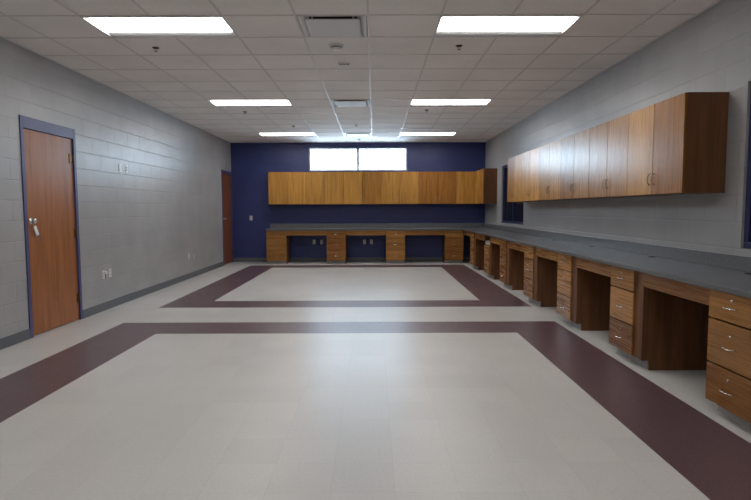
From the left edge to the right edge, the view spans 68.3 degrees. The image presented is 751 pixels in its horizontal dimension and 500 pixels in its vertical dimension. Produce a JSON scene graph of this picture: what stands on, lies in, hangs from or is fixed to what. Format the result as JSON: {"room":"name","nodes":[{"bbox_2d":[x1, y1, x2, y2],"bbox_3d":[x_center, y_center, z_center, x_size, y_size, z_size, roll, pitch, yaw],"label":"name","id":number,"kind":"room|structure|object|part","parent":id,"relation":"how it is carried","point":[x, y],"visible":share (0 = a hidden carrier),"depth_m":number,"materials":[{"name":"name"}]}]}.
{"room":"empty classroom","nodes":[
{"label":"empty classroom","id":0,"kind":"room"},
{"bbox_2d":[0,37,230,338],"bbox_3d":[-3.691,-0.735,6.392,0.200,3.200,15.477,0,4,0],"label":"wall","id":1,"kind":"structure","parent":0,"point":[143,223],"depth_m":7.57,"materials":[{"name":"grey paint"}]},
{"bbox_2d":[19,115,82,337],"bbox_3d":[-3.660,-0.260,6.171,0.247,2.285,1.035,0,4,0],"label":"door","id":2,"kind":"structure","parent":1,"relation":"in","point":[47,150],"depth_m":6.12,"materials":[{"name":"brown wood"}]},
{"bbox_3d":[-3.565,-0.303,5.769,0.058,0.072,0.072,0,4,0],"label":"knob","id":3,"kind":"part","parent":2,"relation":"part of","materials":[{"name":"silver metal"}]},
{"bbox_2d":[33,224,39,240],"bbox_3d":[-3.554,-0.186,5.808,0.007,0.191,0.095,0,4,0],"label":"tag","id":4,"kind":"object","parent":2,"relation":"hanging from","point":[35,227],"visible":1,"depth_m":5.80,"materials":[{"name":"silver metal"}]},
{"bbox_2d":[0,261,223,349],"bbox_3d":[-3.579,0.849,5.955,0.012,0.105,14.370,0,4,0],"label":"baseboard","id":5,"kind":"structure","parent":1,"relation":"attached to","point":[13,339],"depth_m":7.76,"materials":[{"name":"grey rubber"}]},
{"bbox_2d":[221,170,233,264],"bbox_3d":[-3.675,-0.789,13.487,0.256,2.260,0.895,0,4,0],"label":"door","id":6,"kind":"structure","parent":1,"relation":"in","point":[226,176],"depth_m":13.51,"materials":[{"name":"brown wood"}]},
{"bbox_2d":[231,142,485,260],"bbox_3d":[-0.428,-1.310,14.018,6.364,3.200,0.200,0,4,0],"label":"wall","id":7,"kind":"structure","parent":0,"point":[251,163],"depth_m":13.94,"materials":[{"name":"blue paint"}]},
{"bbox_2d":[268,172,305,204],"bbox_3d":[-2.166,-1.524,13.710,0.921,0.788,0.368,0,4,0],"label":"upper cabinet","id":8,"kind":"object","parent":7,"relation":"attached to","point":[284,188],"visible":0.94,"depth_m":13.55,"materials":[{"name":"brown wood"}]},
{"bbox_3d":[-2.396,-1.512,13.563,0.454,0.785,0.019,0,4,0],"label":"cabinet door","id":9,"kind":"part","parent":8,"relation":"part of","materials":[{"name":"brown wood"}]},
{"bbox_3d":[-1.935,-1.514,13.564,0.454,0.785,0.019,0,4,0],"label":"cabinet door","id":10,"kind":"part","parent":8,"relation":"part of","materials":[{"name":"brown wood"}]},
{"bbox_2d":[306,172,343,203],"bbox_3d":[-1.245,-1.527,13.712,0.921,0.788,0.368,0,4,0],"label":"upper cabinet","id":11,"kind":"object","parent":7,"relation":"attached to","point":[321,187],"visible":0.95,"depth_m":13.56,"materials":[{"name":"brown wood"}]},
{"bbox_3d":[-1.475,-1.515,13.565,0.454,0.785,0.019,0,4,0],"label":"cabinet door","id":12,"kind":"part","parent":11,"relation":"part of","materials":[{"name":"brown wood"}]},
{"bbox_3d":[-1.014,-1.517,13.566,0.454,0.785,0.019,0,4,0],"label":"cabinet door","id":13,"kind":"part","parent":11,"relation":"part of","materials":[{"name":"brown wood"}]},
{"bbox_2d":[234,257,469,261],"bbox_3d":[-0.419,0.241,14.026,6.332,0.105,0.012,0,4,0],"label":"baseboard","id":14,"kind":"structure","parent":7,"relation":"attached to","point":[349,259],"depth_m":14.02,"materials":[{"name":"grey rubber"}]},
{"bbox_2d":[309,148,406,170],"bbox_3d":[-0.437,-2.274,13.896,2.455,0.580,0.100,0,4,0],"label":"window","id":15,"kind":"structure","parent":7,"relation":"in","point":[310,149],"depth_m":13.87,"materials":[{"name":"silver metal"}]},
{"bbox_3d":[-0.436,-1.988,13.882,2.455,0.012,0.030,0,4,0],"label":"sill","id":16,"kind":"part","parent":15,"relation":"part of","materials":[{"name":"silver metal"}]},
{"bbox_2d":[343,172,380,203],"bbox_3d":[-0.324,-1.530,13.714,0.921,0.788,0.368,0,4,0],"label":"upper cabinet","id":17,"kind":"object","parent":7,"relation":"attached to","point":[359,187],"visible":1,"depth_m":13.56,"materials":[{"name":"brown wood"}]},
{"bbox_3d":[-0.554,-1.518,13.567,0.454,0.785,0.019,0,4,0],"label":"cabinet door","id":18,"kind":"part","parent":17,"relation":"part of","materials":[{"name":"brown wood"}]},
{"bbox_3d":[-0.093,-1.520,13.568,0.454,0.785,0.019,0,4,0],"label":"cabinet door","id":19,"kind":"part","parent":17,"relation":"part of","materials":[{"name":"brown wood"}]},
{"bbox_2d":[381,172,418,203],"bbox_3d":[0.597,-1.533,13.717,0.921,0.788,0.368,0,4,0],"label":"upper cabinet","id":20,"kind":"object","parent":7,"relation":"attached to","point":[396,187],"visible":0.99,"depth_m":13.56,"materials":[{"name":"brown wood"}]},
{"bbox_3d":[0.367,-1.521,13.569,0.454,0.785,0.019,0,4,0],"label":"cabinet door","id":21,"kind":"part","parent":20,"relation":"part of","materials":[{"name":"brown wood"}]},
{"bbox_3d":[0.828,-1.523,13.570,0.454,0.785,0.019,0,4,0],"label":"cabinet door","id":22,"kind":"part","parent":20,"relation":"part of","materials":[{"name":"brown wood"}]},
{"bbox_2d":[419,172,455,203],"bbox_3d":[1.518,-1.536,13.719,0.921,0.788,0.368,0,4,0],"label":"upper cabinet","id":23,"kind":"object","parent":7,"relation":"attached to","point":[434,187],"visible":0.94,"depth_m":13.56,"materials":[{"name":"brown wood"}]},
{"bbox_3d":[1.288,-1.524,13.571,0.454,0.785,0.019,0,4,0],"label":"cabinet door","id":24,"kind":"part","parent":23,"relation":"part of","materials":[{"name":"brown wood"}]},
{"bbox_3d":[1.749,-1.526,13.572,0.454,0.785,0.019,0,4,0],"label":"cabinet door","id":25,"kind":"part","parent":23,"relation":"part of","materials":[{"name":"brown wood"}]},
{"bbox_2d":[456,172,474,203],"bbox_3d":[2.209,-1.538,13.720,0.460,0.788,0.368,0,4,0],"label":"upper cabinet","id":26,"kind":"object","parent":7,"relation":"attached to","point":[465,181],"visible":0.88,"depth_m":13.56,"materials":[{"name":"brown wood"}]},
{"bbox_2d":[0,0,722,142],"bbox_3d":[-0.414,-2.274,6.186,6.764,0.320,15.677,0,4,0],"label":"ceiling","id":27,"kind":"structure","parent":0,"point":[400,60],"depth_m":6.16,"materials":[{"name":"tile"}]},
{"bbox_2d":[80,16,237,37],"bbox_3d":[-1.928,-2.079,5.034,1.213,0.113,0.602,0,4,0],"label":"ceiling light","id":28,"kind":"object","parent":27,"relation":"attached to","point":[113,26],"visible":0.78,"depth_m":5.02,"materials":[{"name":"white plastic"}]},
{"bbox_2d":[89,18,231,31],"bbox_3d":[-1.928,-2.055,5.036,1.189,0.057,0.330,0,4,0],"label":"diffuser","id":29,"kind":"object","parent":28,"relation":"attached to","point":[103,24],"depth_m":4.97,"materials":[{"name":"white plastic"}]},
{"bbox_2d":[208,100,292,106],"bbox_3d":[-1.937,-2.349,8.682,1.213,0.113,0.602,0,4,0],"label":"ceiling light","id":30,"kind":"object","parent":27,"relation":"attached to","point":[219,103],"visible":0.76,"depth_m":8.68,"materials":[{"name":"white plastic"}]},
{"bbox_2d":[211,100,290,104],"bbox_3d":[-1.937,-2.325,8.683,1.189,0.057,0.330,0,4,0],"label":"diffuser","id":31,"kind":"object","parent":30,"relation":"attached to","point":[216,102],"depth_m":8.60,"materials":[{"name":"white plastic"}]},
{"bbox_2d":[259,133,316,136],"bbox_3d":[-1.946,-2.620,12.329,1.213,0.113,0.602,0,4,0],"label":"ceiling light","id":32,"kind":"object","parent":27,"relation":"attached to","point":[262,134],"visible":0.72,"depth_m":12.31,"materials":[{"name":"white plastic"}]},
{"bbox_2d":[297,16,366,37],"bbox_3d":[-0.378,-2.083,5.038,0.596,0.132,0.596,0,4,0],"label":"ceiling vent","id":33,"kind":"object","parent":27,"relation":"in","point":[312,26],"visible":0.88,"depth_m":4.99,"materials":[{"name":"white metal"}]},
{"bbox_2d":[329,43,343,50],"bbox_3d":[-0.395,-2.047,5.603,0.150,0.046,0.150,0,4,0],"label":"smoke detector","id":34,"kind":"object","parent":27,"relation":"attached to","point":[334,46],"visible":1,"depth_m":5.56,"materials":[{"name":"white plastic"}]},
{"bbox_3d":[-0.395,-2.063,5.602,0.150,0.014,0.150,0,4,0],"label":"plate","id":35,"kind":"part","parent":34,"relation":"part of","materials":[{"name":"white plastic"}]},
{"bbox_2d":[331,100,369,106],"bbox_3d":[-0.387,-2.353,8.685,0.596,0.132,0.596,0,4,0],"label":"ceiling vent","id":36,"kind":"object","parent":27,"relation":"in","point":[336,103],"visible":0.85,"depth_m":8.71,"materials":[{"name":"white metal"}]},
{"bbox_2d":[344,133,370,136],"bbox_3d":[-0.396,-2.623,12.333,0.596,0.132,0.596,0,4,0],"label":"ceiling vent","id":37,"kind":"object","parent":27,"relation":"in","point":[345,134],"visible":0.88,"depth_m":12.38,"materials":[{"name":"white"}]},
{"bbox_2d":[400,133,455,135],"bbox_3d":[1.154,-2.630,12.336,1.213,0.113,0.602,0,4,0],"label":"ceiling light","id":38,"kind":"object","parent":27,"relation":"attached to","point":[401,134],"visible":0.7,"depth_m":12.37,"materials":[{"name":"white plastic"}]},
{"bbox_2d":[400,133,454,134],"bbox_3d":[1.154,-2.606,12.338,1.189,0.057,0.330,0,4,0],"label":"diffuser","id":39,"kind":"object","parent":38,"relation":"attached to","point":[400,133],"depth_m":12.22,"materials":[{"name":"white plastic"}]},
{"bbox_2d":[410,99,491,106],"bbox_3d":[1.164,-2.360,8.689,1.213,0.113,0.602,0,4,0],"label":"ceiling light","id":40,"kind":"object","parent":27,"relation":"attached to","point":[426,102],"visible":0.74,"depth_m":8.72,"materials":[{"name":"white plastic"}]},
{"bbox_2d":[411,100,488,104],"bbox_3d":[1.164,-2.336,8.691,1.189,0.057,0.330,0,4,0],"label":"diffuser","id":41,"kind":"object","parent":40,"relation":"attached to","point":[415,102],"depth_m":8.65,"materials":[{"name":"white plastic"}]},
{"bbox_2d":[434,15,582,36],"bbox_3d":[1.173,-2.089,5.041,1.213,0.113,0.602,0,4,0],"label":"ceiling light","id":42,"kind":"object","parent":27,"relation":"attached to","point":[449,25],"visible":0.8,"depth_m":5.02,"materials":[{"name":"white plastic"}]},
{"bbox_2d":[437,17,575,30],"bbox_3d":[1.173,-2.065,5.043,1.189,0.057,0.330,0,4,0],"label":"diffuser","id":43,"kind":"object","parent":42,"relation":"attached to","point":[446,23],"depth_m":4.97,"materials":[{"name":"white plastic"}]},
{"bbox_2d":[0,261,750,499],"bbox_3d":[-0.404,0.907,6.422,6.764,0.100,15.677,0,4,0],"label":"floor","id":44,"kind":"structure","parent":0,"point":[409,380],"depth_m":3.81,"materials":[{"name":"tile"}]},
{"bbox_2d":[266,231,289,263],"bbox_3d":[-2.394,-0.082,13.666,0.485,0.814,0.634,0,4,0],"label":"base cabinet","id":45,"kind":"object","parent":44,"relation":"on","point":[277,242],"visible":0.95,"depth_m":13.39,"materials":[{"name":"brown wood"}]},
{"bbox_3d":[-2.394,-0.372,13.371,0.481,0.176,0.020,0,4,0],"label":"drawer","id":46,"kind":"part","parent":45,"relation":"part of","materials":[{"name":"brown wood"}]},
{"bbox_3d":[-2.394,-0.135,13.388,0.481,0.275,0.020,0,4,0],"label":"drawer","id":47,"kind":"part","parent":45,"relation":"part of","materials":[{"name":"brown wood"}]},
{"bbox_3d":[-2.393,0.137,13.409,0.481,0.246,0.020,0,4,0],"label":"drawer","id":48,"kind":"part","parent":45,"relation":"part of","materials":[{"name":"brown wood"}]},
{"bbox_2d":[327,230,346,263],"bbox_3d":[-0.951,-0.086,13.670,0.462,0.814,0.634,0,4,0],"label":"base cabinet","id":49,"kind":"object","parent":44,"relation":"on","point":[336,239],"visible":0.96,"depth_m":13.39,"materials":[{"name":"brown wood"}]},
{"bbox_3d":[-0.951,-0.377,13.374,0.458,0.176,0.020,0,4,0],"label":"drawer","id":50,"kind":"part","parent":49,"relation":"part of","materials":[{"name":"brown wood"}]},
{"bbox_3d":[-0.950,-0.140,13.392,0.458,0.275,0.020,0,4,0],"label":"drawer","id":51,"kind":"part","parent":49,"relation":"part of","materials":[{"name":"brown wood"}]},
{"bbox_3d":[-0.949,0.132,13.412,0.458,0.246,0.020,0,4,0],"label":"drawer","id":52,"kind":"part","parent":49,"relation":"part of","materials":[{"name":"brown wood"}]},
{"bbox_2d":[385,230,404,263],"bbox_3d":[0.484,-0.091,13.673,0.462,0.814,0.634,0,4,0],"label":"base cabinet","id":53,"kind":"object","parent":44,"relation":"on","point":[394,239],"visible":1,"depth_m":13.39,"materials":[{"name":"brown wood"}]},
{"bbox_3d":[0.484,-0.381,13.377,0.458,0.176,0.020,0,4,0],"label":"drawer","id":54,"kind":"part","parent":53,"relation":"part of","materials":[{"name":"brown wood"}]},
{"bbox_3d":[0.485,-0.144,13.395,0.458,0.275,0.020,0,4,0],"label":"drawer","id":55,"kind":"part","parent":53,"relation":"part of","materials":[{"name":"brown wood"}]},
{"bbox_3d":[0.486,0.127,13.415,0.458,0.246,0.020,0,4,0],"label":"drawer","id":56,"kind":"part","parent":53,"relation":"part of","materials":[{"name":"brown wood"}]},
{"bbox_2d":[442,230,463,262],"bbox_3d":[1.906,-0.096,13.676,0.445,0.814,0.634,0,4,0],"label":"base cabinet","id":57,"kind":"object","parent":44,"relation":"on","point":[452,241],"visible":0.94,"depth_m":13.40,"materials":[{"name":"brown wood"}]},
{"bbox_3d":[1.906,-0.149,13.398,0.441,0.275,0.020,0,4,0],"label":"drawer","id":58,"kind":"part","parent":57,"relation":"part of","materials":[{"name":"brown wood"}]},
{"bbox_3d":[1.907,0.123,13.418,0.441,0.246,0.020,0,4,0],"label":"drawer","id":59,"kind":"part","parent":57,"relation":"part of","materials":[{"name":"brown wood"}]},
{"bbox_3d":[1.906,-0.386,13.381,0.441,0.176,0.020,0,4,0],"label":"drawer","id":60,"kind":"part","parent":57,"relation":"part of","materials":[{"name":"brown wood"}]},
{"bbox_2d":[470,232,484,269],"bbox_3d":[2.425,0.009,12.237,0.634,0.814,0.587,0,4,0],"label":"base cabinet","id":61,"kind":"object","parent":44,"relation":"on","point":[476,245],"visible":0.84,"depth_m":11.96,"materials":[{"name":"brown wood"}]},
{"bbox_3d":[2.151,-0.305,12.280,0.020,0.176,0.448,0,4,0],"label":"drawer","id":62,"kind":"part","parent":61,"relation":"part of","materials":[{"name":"brown wood"}]},
{"bbox_3d":[2.151,-0.068,12.298,0.020,0.275,0.448,0,4,0],"label":"drawer","id":63,"kind":"part","parent":61,"relation":"part of","materials":[{"name":"brown wood"}]},
{"bbox_3d":[2.152,0.204,12.318,0.020,0.246,0.448,0,4,0],"label":"drawer","id":64,"kind":"part","parent":61,"relation":"part of","materials":[{"name":"brown wood"}]},
{"bbox_2d":[484,235,500,279],"bbox_3d":[2.429,0.127,10.651,0.634,0.814,0.587,0,4,0],"label":"base cabinet","id":65,"kind":"object","parent":44,"relation":"on","point":[491,250],"visible":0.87,"depth_m":10.38,"materials":[{"name":"brown wood"}]},
{"bbox_3d":[2.155,0.049,10.713,0.020,0.275,0.448,0,4,0],"label":"drawer","id":66,"kind":"part","parent":65,"relation":"part of","materials":[{"name":"brown wood"}]},
{"bbox_3d":[2.156,0.321,10.733,0.020,0.246,0.448,0,4,0],"label":"drawer","id":67,"kind":"part","parent":65,"relation":"part of","materials":[{"name":"brown wood"}]},
{"bbox_2d":[499,239,524,289],"bbox_3d":[2.432,0.228,9.290,0.634,0.814,0.587,0,4,0],"label":"base cabinet","id":68,"kind":"object","parent":44,"relation":"on","point":[511,260],"visible":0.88,"depth_m":9.02,"materials":[{"name":"brown wood"}]},
{"bbox_3d":[2.160,0.422,9.371,0.020,0.246,0.448,0,4,0],"label":"drawer","id":69,"kind":"part","parent":68,"relation":"part of","materials":[{"name":"brown wood"}]},
{"bbox_3d":[2.158,-0.087,9.334,0.020,0.176,0.448,0,4,0],"label":"drawer","id":70,"kind":"part","parent":68,"relation":"part of","materials":[{"name":"brown wood"}]},
{"bbox_3d":[2.159,0.150,9.351,0.020,0.275,0.448,0,4,0],"label":"drawer","id":71,"kind":"part","parent":68,"relation":"part of","materials":[{"name":"brown wood"}]},
{"bbox_2d":[524,245,558,306],"bbox_3d":[2.436,0.342,7.744,0.634,0.814,0.587,0,4,0],"label":"base cabinet","id":72,"kind":"object","parent":44,"relation":"on","point":[540,274],"visible":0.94,"depth_m":7.47,"materials":[{"name":"brown wood"}]},
{"bbox_3d":[2.163,0.265,7.805,0.020,0.275,0.448,0,4,0],"label":"drawer","id":73,"kind":"part","parent":72,"relation":"part of","materials":[{"name":"brown wood"}]},
{"bbox_3d":[2.164,0.537,7.826,0.020,0.246,0.448,0,4,0],"label":"drawer","id":74,"kind":"part","parent":72,"relation":"part of","materials":[{"name":"brown wood"}]},
{"bbox_3d":[2.162,0.028,7.788,0.020,0.176,0.448,0,4,0],"label":"drawer","id":75,"kind":"part","parent":72,"relation":"part of","materials":[{"name":"brown wood"}]},
{"bbox_2d":[557,253,612,330],"bbox_3d":[2.440,0.451,6.283,0.634,0.814,0.587,0,4,0],"label":"base cabinet","id":76,"kind":"object","parent":44,"relation":"on","point":[583,297],"visible":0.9,"depth_m":6.01,"materials":[{"name":"brown wood"}]},
{"bbox_3d":[2.167,0.645,6.365,0.020,0.246,0.448,0,4,0],"label":"drawer","id":77,"kind":"part","parent":76,"relation":"part of","materials":[{"name":"brown wood"}]},
{"bbox_3d":[2.166,0.373,6.344,0.020,0.275,0.448,0,4,0],"label":"drawer","id":78,"kind":"part","parent":76,"relation":"part of","materials":[{"name":"brown wood"}]},
{"bbox_3d":[2.166,0.136,6.327,0.020,0.176,0.448,0,4,0],"label":"drawer","id":79,"kind":"part","parent":76,"relation":"part of","materials":[{"name":"brown wood"}]},
{"bbox_2d":[609,265,711,369],"bbox_3d":[2.444,0.560,4.812,0.634,0.814,0.587,0,4,0],"label":"base cabinet","id":80,"kind":"object","parent":44,"relation":"on","point":[654,329],"visible":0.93,"depth_m":4.54,"materials":[{"name":"brown wood"}]},
{"bbox_2d":[265,223,750,297],"bbox_3d":[0.062,-0.188,8.462,5.414,0.150,11.046,0,4,0],"label":"countertop","id":81,"kind":"structure","parent":80,"relation":"on","point":[728,273],"depth_m":5.58,"materials":[{"name":"laminate"}]},
{"bbox_2d":[286,231,326,235],"bbox_3d":[-1.667,-0.410,13.375,0.966,0.118,0.020,0,4,0],"label":"rail","id":82,"kind":"object","parent":81,"relation":"attached to","point":[288,233],"visible":1,"depth_m":13.37,"materials":[{"name":"brown wood"}]},
{"bbox_2d":[346,230,385,234],"bbox_3d":[-0.234,-0.415,13.378,0.969,0.118,0.020,0,4,0],"label":"rail","id":83,"kind":"object","parent":81,"relation":"attached to","point":[348,232],"visible":1,"depth_m":13.37,"materials":[{"name":"brown wood"}]},
{"bbox_2d":[405,230,444,234],"bbox_3d":[1.199,-0.420,13.382,0.964,0.118,0.020,0,4,0],"label":"rail","id":84,"kind":"object","parent":81,"relation":"attached to","point":[407,232],"visible":1,"depth_m":13.37,"materials":[{"name":"brown wood"}]},
{"bbox_2d":[475,233,484,240],"bbox_3d":[2.159,-0.277,11.418,0.020,0.118,0.999,0,4,0],"label":"rail","id":85,"kind":"object","parent":81,"relation":"attached to","point":[478,236],"visible":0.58,"depth_m":11.33,"materials":[{"name":"brown wood"}]},
{"bbox_2d":[491,237,499,244],"bbox_3d":[2.163,-0.168,9.944,0.020,0.118,0.774,0,4,0],"label":"rail","id":86,"kind":"object","parent":81,"relation":"attached to","point":[493,240],"visible":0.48,"depth_m":9.93,"materials":[{"name":"brown wood"}]},
{"bbox_2d":[509,241,523,251],"bbox_3d":[2.166,-0.060,8.491,0.020,0.118,0.959,0,4,0],"label":"rail","id":87,"kind":"object","parent":81,"relation":"attached to","point":[517,246],"visible":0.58,"depth_m":8.47,"materials":[{"name":"brown wood"}]},
{"bbox_2d":[536,248,557,261],"bbox_3d":[2.170,0.051,6.987,0.020,0.118,0.874,0,4,0],"label":"rail","id":88,"kind":"object","parent":81,"relation":"attached to","point":[543,253],"visible":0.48,"depth_m":6.96,"materials":[{"name":"brown wood"}]},
{"bbox_2d":[576,257,610,276],"bbox_3d":[2.174,0.160,5.521,0.020,0.118,0.884,0,4,0],"label":"rail","id":89,"kind":"object","parent":81,"relation":"attached to","point":[596,267],"visible":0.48,"depth_m":5.47,"materials":[{"name":"brown wood"}]},
{"bbox_2d":[642,273,709,304],"bbox_3d":[2.178,0.270,4.040,0.020,0.118,0.904,0,4,0],"label":"rail","id":90,"kind":"object","parent":81,"relation":"attached to","point":[695,293],"visible":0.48,"depth_m":3.96,"materials":[{"name":"brown wood"}]},
{"bbox_3d":[2.171,0.754,4.894,0.020,0.246,0.448,0,4,0],"label":"drawer","id":91,"kind":"part","parent":80,"relation":"part of","materials":[{"name":"brown wood"}]},
{"bbox_3d":[2.170,0.482,4.873,0.020,0.275,0.448,0,4,0],"label":"drawer","id":92,"kind":"part","parent":80,"relation":"part of","materials":[{"name":"brown wood"}]},
{"bbox_3d":[2.169,0.245,4.856,0.020,0.176,0.448,0,4,0],"label":"drawer","id":93,"kind":"part","parent":80,"relation":"part of","materials":[{"name":"brown wood"}]},
{"bbox_2d":[705,289,750,429],"bbox_3d":[2.447,0.670,3.321,0.634,0.814,0.587,0,4,0],"label":"base cabinet","id":94,"kind":"object","parent":44,"relation":"on","point":[728,373],"visible":0.98,"depth_m":3.39,"materials":[{"name":"brown wood"}]},
{"bbox_3d":[2.175,0.865,3.403,0.020,0.246,0.448,0,4,0],"label":"drawer","id":95,"kind":"part","parent":94,"relation":"part of","materials":[{"name":"brown wood"}]},
{"bbox_3d":[2.174,0.593,3.383,0.020,0.275,0.448,0,4,0],"label":"drawer","id":96,"kind":"part","parent":94,"relation":"part of","materials":[{"name":"brown wood"}]},
{"bbox_3d":[2.173,0.356,3.365,0.020,0.176,0.448,0,4,0],"label":"drawer","id":97,"kind":"part","parent":94,"relation":"part of","materials":[{"name":"brown wood"}]},
{"bbox_2d":[485,0,750,256],"bbox_3d":[2.873,-0.756,6.407,0.200,3.200,15.477,0,4,0],"label":"wall","id":98,"kind":"structure","parent":0,"point":[711,51],"depth_m":5.35,"materials":[{"name":"grey paint"}]},
{"bbox_2d":[475,168,496,203],"bbox_3d":[2.582,-1.490,13.052,0.342,0.788,1.040,0,4,0],"label":"upper cabinet","id":99,"kind":"object","parent":98,"relation":"attached to","point":[485,178],"visible":1,"depth_m":12.55,"materials":[{"name":"brown wood"}]},
{"bbox_3d":[2.447,-1.508,13.311,0.019,0.785,0.513,0,4,0],"label":"cabinet door","id":100,"kind":"part","parent":99,"relation":"part of","materials":[{"name":"brown wood"}]},
{"bbox_3d":[2.448,-1.470,12.793,0.019,0.785,0.513,0,4,0],"label":"cabinet door","id":101,"kind":"part","parent":99,"relation":"part of","materials":[{"name":"brown wood"}]},
{"bbox_2d":[270,223,750,271],"bbox_3d":[0.062,-0.207,8.461,5.414,0.112,11.046,0,4,0],"label":"backsplash","id":102,"kind":"structure","parent":98,"relation":"attached to","point":[735,262],"depth_m":6.67,"materials":[{"name":"laminate"}]},
{"bbox_2d":[502,165,523,224],"bbox_3d":[2.851,-1.147,11.208,0.140,1.230,1.790,0,4,0],"label":"window","id":103,"kind":"structure","parent":98,"relation":"in","point":[512,212],"depth_m":11.65,"materials":[{"name":"blue"}]},
{"bbox_3d":[2.825,-1.179,11.639,0.010,1.130,0.825,0,4,0],"label":"glass pane","id":104,"kind":"part","parent":103,"relation":"part of","materials":[{"name":"black"}]},
{"bbox_3d":[2.827,-1.115,10.777,0.010,1.130,0.825,0,4,0],"label":"glass pane","id":105,"kind":"part","parent":103,"relation":"part of","materials":[{"name":"black"}]},
{"bbox_2d":[507,151,536,201],"bbox_3d":[2.578,-1.221,9.428,0.368,0.788,1.448,0,4,0],"label":"upper cabinet","id":106,"kind":"object","parent":98,"relation":"attached to","point":[518,186],"visible":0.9,"depth_m":9.37,"materials":[{"name":"brown wood"}]},
{"bbox_3d":[2.430,-1.256,9.909,0.019,0.785,0.476,0,4,0],"label":"cabinet door","id":107,"kind":"part","parent":106,"relation":"part of","materials":[{"name":"brown wood"}]},
{"bbox_3d":[2.431,-1.220,9.427,0.019,0.785,0.476,0,4,0],"label":"cabinet door","id":108,"kind":"part","parent":106,"relation":"part of","materials":[{"name":"brown wood"}]},
{"bbox_3d":[2.432,-1.185,8.946,0.019,0.785,0.476,0,4,0],"label":"cabinet door","id":109,"kind":"part","parent":106,"relation":"part of","materials":[{"name":"brown wood"}]},
{"bbox_2d":[528,139,580,200],"bbox_3d":[2.582,-1.114,7.980,0.368,0.788,1.448,0,4,0],"label":"upper cabinet","id":110,"kind":"object","parent":98,"relation":"attached to","point":[545,161],"visible":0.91,"depth_m":7.90,"materials":[{"name":"brown wood"}]},
{"bbox_3d":[2.433,-1.149,8.461,0.019,0.785,0.476,0,4,0],"label":"cabinet door","id":111,"kind":"part","parent":110,"relation":"part of","materials":[{"name":"brown wood"}]},
{"bbox_3d":[2.435,-1.113,7.980,0.019,0.785,0.476,0,4,0],"label":"cabinet door","id":112,"kind":"part","parent":110,"relation":"part of","materials":[{"name":"brown wood"}]},
{"bbox_3d":[2.436,-1.077,7.498,0.019,0.785,0.476,0,4,0],"label":"cabinet door","id":113,"kind":"part","parent":110,"relation":"part of","materials":[{"name":"brown wood"}]},
{"bbox_2d":[560,128,602,198],"bbox_3d":[2.585,-1.025,6.779,0.368,0.788,0.966,0,4,0],"label":"upper cabinet","id":114,"kind":"object","parent":98,"relation":"attached to","point":[575,148],"visible":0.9,"depth_m":6.72,"materials":[{"name":"brown wood"}]},
{"bbox_3d":[2.437,-1.042,7.020,0.019,0.785,0.476,0,4,0],"label":"cabinet door","id":115,"kind":"part","parent":114,"relation":"part of","materials":[{"name":"brown wood"}]},
{"bbox_3d":[2.438,-1.006,6.538,0.019,0.785,0.476,0,4,0],"label":"cabinet door","id":116,"kind":"part","parent":114,"relation":"part of","materials":[{"name":"brown wood"}]},
{"bbox_2d":[588,114,645,197],"bbox_3d":[2.587,-0.953,5.813,0.368,0.788,0.966,0,4,0],"label":"upper cabinet","id":117,"kind":"object","parent":98,"relation":"attached to","point":[608,159],"visible":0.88,"depth_m":5.75,"materials":[{"name":"brown wood"}]},
{"bbox_3d":[2.439,-0.970,6.054,0.019,0.785,0.476,0,4,0],"label":"cabinet door","id":118,"kind":"part","parent":117,"relation":"part of","materials":[{"name":"brown wood"}]},
{"bbox_3d":[2.441,-0.935,5.572,0.019,0.785,0.476,0,4,0],"label":"cabinet door","id":119,"kind":"part","parent":117,"relation":"part of","materials":[{"name":"brown wood"}]},
{"bbox_2d":[627,92,728,195],"bbox_3d":[2.590,-0.882,4.854,0.368,0.788,0.966,0,4,0],"label":"upper cabinet","id":120,"kind":"object","parent":98,"relation":"attached to","point":[677,145],"visible":1,"depth_m":4.43,"materials":[{"name":"brown wood"}]},
{"bbox_3d":[2.442,-0.899,5.094,0.019,0.785,0.476,0,4,0],"label":"cabinet door","id":121,"kind":"part","parent":120,"relation":"part of","materials":[{"name":"brown wood"}]},
{"bbox_3d":[2.443,-0.864,4.612,0.019,0.785,0.476,0,4,0],"label":"cabinet door","id":122,"kind":"part","parent":120,"relation":"part of","materials":[{"name":"brown wood"}]},
{"bbox_2d":[743,94,750,248],"bbox_3d":[2.871,-0.570,3.284,0.140,1.250,1.780,0,4,0],"label":"window","id":123,"kind":"structure","parent":98,"relation":"in","point":[747,226],"depth_m":4.16,"materials":[{"name":"blue"}]}
]}

